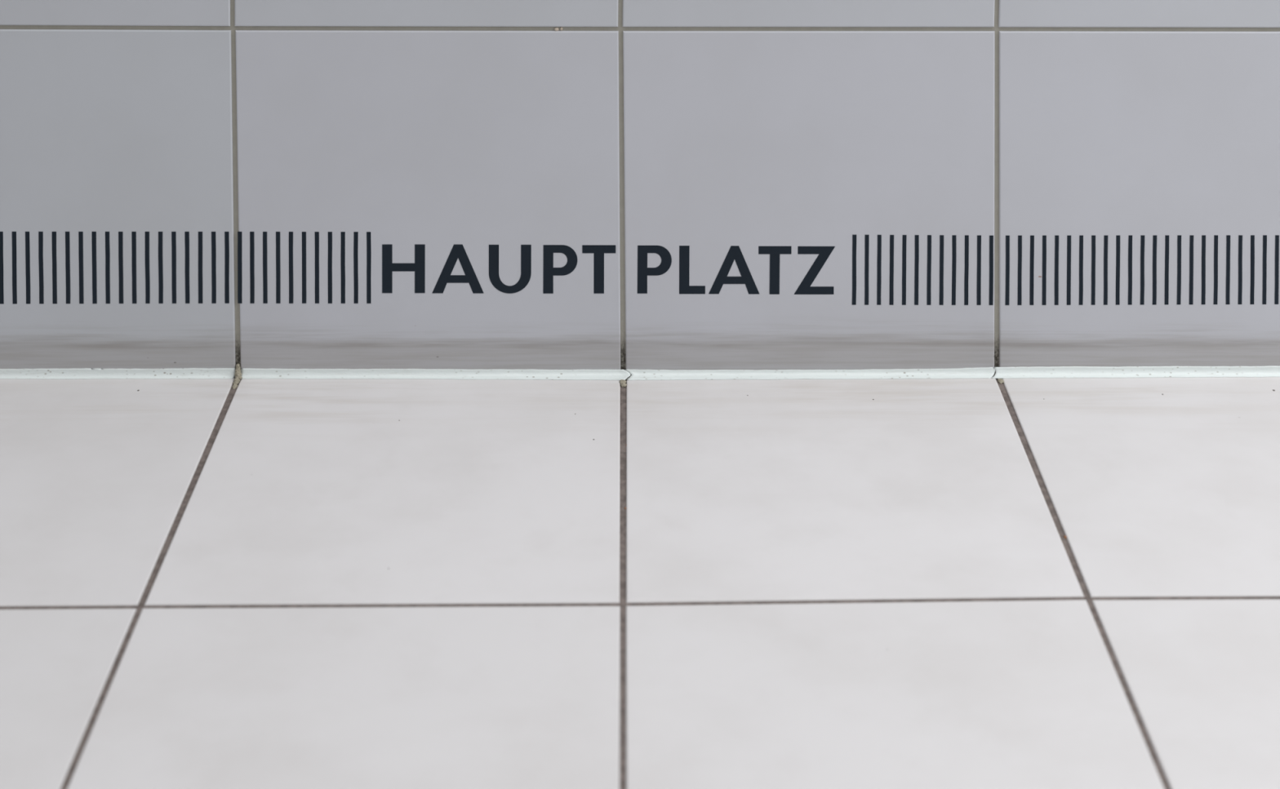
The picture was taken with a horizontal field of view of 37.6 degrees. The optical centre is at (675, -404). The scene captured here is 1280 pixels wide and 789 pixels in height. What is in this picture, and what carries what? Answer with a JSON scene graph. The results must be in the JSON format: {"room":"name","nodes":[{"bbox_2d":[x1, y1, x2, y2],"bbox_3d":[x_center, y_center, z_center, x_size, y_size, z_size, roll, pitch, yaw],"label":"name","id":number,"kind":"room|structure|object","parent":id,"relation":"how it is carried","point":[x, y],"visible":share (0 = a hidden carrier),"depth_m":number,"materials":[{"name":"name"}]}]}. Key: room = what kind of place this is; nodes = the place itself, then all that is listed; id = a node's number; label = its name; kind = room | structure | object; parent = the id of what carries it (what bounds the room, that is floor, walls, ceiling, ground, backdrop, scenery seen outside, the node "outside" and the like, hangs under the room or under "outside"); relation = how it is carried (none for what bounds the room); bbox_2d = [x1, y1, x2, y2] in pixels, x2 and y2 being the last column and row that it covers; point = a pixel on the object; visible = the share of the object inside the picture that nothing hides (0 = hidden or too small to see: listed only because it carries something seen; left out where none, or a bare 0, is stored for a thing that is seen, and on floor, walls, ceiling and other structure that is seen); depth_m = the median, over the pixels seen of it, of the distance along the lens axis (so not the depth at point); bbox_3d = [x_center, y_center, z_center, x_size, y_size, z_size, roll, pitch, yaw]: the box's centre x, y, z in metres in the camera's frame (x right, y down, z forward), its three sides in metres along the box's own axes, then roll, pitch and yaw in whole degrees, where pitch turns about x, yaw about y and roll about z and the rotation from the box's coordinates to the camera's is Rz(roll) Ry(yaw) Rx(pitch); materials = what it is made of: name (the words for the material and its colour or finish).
{"room":"metro station","nodes":[
{"label":"metro station","id":0,"kind":"room"},
{"bbox_2d":[0,377,1279,788],"bbox_3d":[-0.013,0.696,0.435,2.394,0.020,2.114,1,4,-2],"label":"floor","id":1,"kind":"structure","parent":0,"point":[1029,583],"depth_m":1.21,"materials":[{"name":"tile"}]},
{"bbox_2d":[0,368,235,379],"bbox_3d":[-0.793,0.606,1.461,0.896,0.007,0.004,1,4,-2],"label":"trim","id":2,"kind":"structure","parent":1,"relation":"on","point":[72,373],"depth_m":1.47,"materials":[{"name":"white tile"}]},
{"bbox_2d":[231,364,242,389],"bbox_3d":[-0.343,0.611,1.470,0.007,0.012,0.021,1,4,-2],"label":"lump","id":3,"kind":"object","parent":1,"relation":"on","point":[237,374],"visible":1,"depth_m":1.47,"materials":[{"name":"beige"}]},
{"bbox_2d":[240,368,631,380],"bbox_3d":[-0.188,0.613,1.479,0.308,0.007,0.008,1,4,-2],"label":"trim","id":4,"kind":"structure","parent":1,"relation":"on","point":[246,373],"depth_m":1.48,"materials":[{"name":"white tile"}]},
{"bbox_2d":[619,379,626,387],"bbox_3d":[-0.040,0.619,1.475,0.006,0.003,0.011,0,4,-17],"label":"lump","id":5,"kind":"object","parent":1,"relation":"on","point":[622,382],"visible":1,"depth_m":1.48,"materials":[{"name":"beige"}]},
{"bbox_2d":[625,367,995,380],"bbox_3d":[0.108,0.617,1.488,0.297,0.006,0.008,1,4,-2],"label":"trim","id":6,"kind":"structure","parent":1,"relation":"on","point":[978,372],"depth_m":1.49,"materials":[{"name":"white tile"}]},
{"bbox_2d":[997,378,1004,383],"bbox_3d":[0.258,0.622,1.488,0.005,0.002,0.007,1,4,-2],"label":"lump","id":7,"kind":"object","parent":1,"relation":"on","point":[1000,380],"visible":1,"depth_m":1.49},
{"bbox_2d":[991,365,1279,378],"bbox_3d":[0.700,0.623,1.508,0.900,0.007,0.007,1,4,-2],"label":"trim","id":8,"kind":"structure","parent":1,"relation":"on","point":[1020,372],"depth_m":1.50,"materials":[{"name":"white tile"}]},
{"bbox_2d":[0,0,1279,369],"bbox_3d":[-0.034,-0.581,1.425,2.400,2.400,0.030,1,4,-2],"label":"wall","id":9,"kind":"structure","parent":0,"point":[708,126],"depth_m":1.48,"materials":[{"name":"tile"}]},
{"bbox_2d":[0,231,229,303],"bbox_3d":[-0.439,0.525,1.469,0.178,0.058,0.001,1,4,-2],"label":"vertical stripes","id":10,"kind":"object","parent":9,"relation":"attached to","point":[14,233],"visible":1,"depth_m":1.47,"materials":[{"name":"black paint"}]},
{"bbox_2d":[237,231,371,303],"bbox_3d":[-0.291,0.527,1.474,0.104,0.058,0.001,1,4,-2],"label":"band","id":11,"kind":"object","parent":9,"relation":"attached to","point":[239,233],"visible":1,"depth_m":1.47,"materials":[{"name":"black paint"}]},
{"bbox_2d":[382,244,615,293],"bbox_3d":[-0.139,0.530,1.479,0.183,0.040,0.001,1,4,-2],"label":"lettering","id":12,"kind":"object","parent":9,"relation":"attached to","point":[458,251],"depth_m":1.48,"materials":[{"name":"black paint"}]},
{"bbox_2d":[637,245,835,294],"bbox_3d":[0.048,0.533,1.485,0.156,0.040,0.001,1,4,-2],"label":"lettering","id":13,"kind":"object","parent":9,"relation":"attached to","point":[735,253],"depth_m":1.49,"materials":[{"name":"black paint"}]},
{"bbox_2d":[852,235,993,305],"bbox_3d":[0.197,0.535,1.490,0.113,0.057,0.001,1,4,-2],"label":"vertical stripes","id":14,"kind":"object","parent":9,"relation":"attached to","point":[854,237],"visible":1,"depth_m":1.49,"materials":[{"name":"black paint"}]},
{"bbox_2d":[1004,235,1279,305],"bbox_3d":[0.372,0.537,1.496,0.221,0.057,0.001,1,4,-2],"label":"vertical stripes","id":15,"kind":"object","parent":9,"relation":"attached to","point":[1007,237],"visible":1,"depth_m":1.50,"materials":[{"name":"black paint"}]}
]}

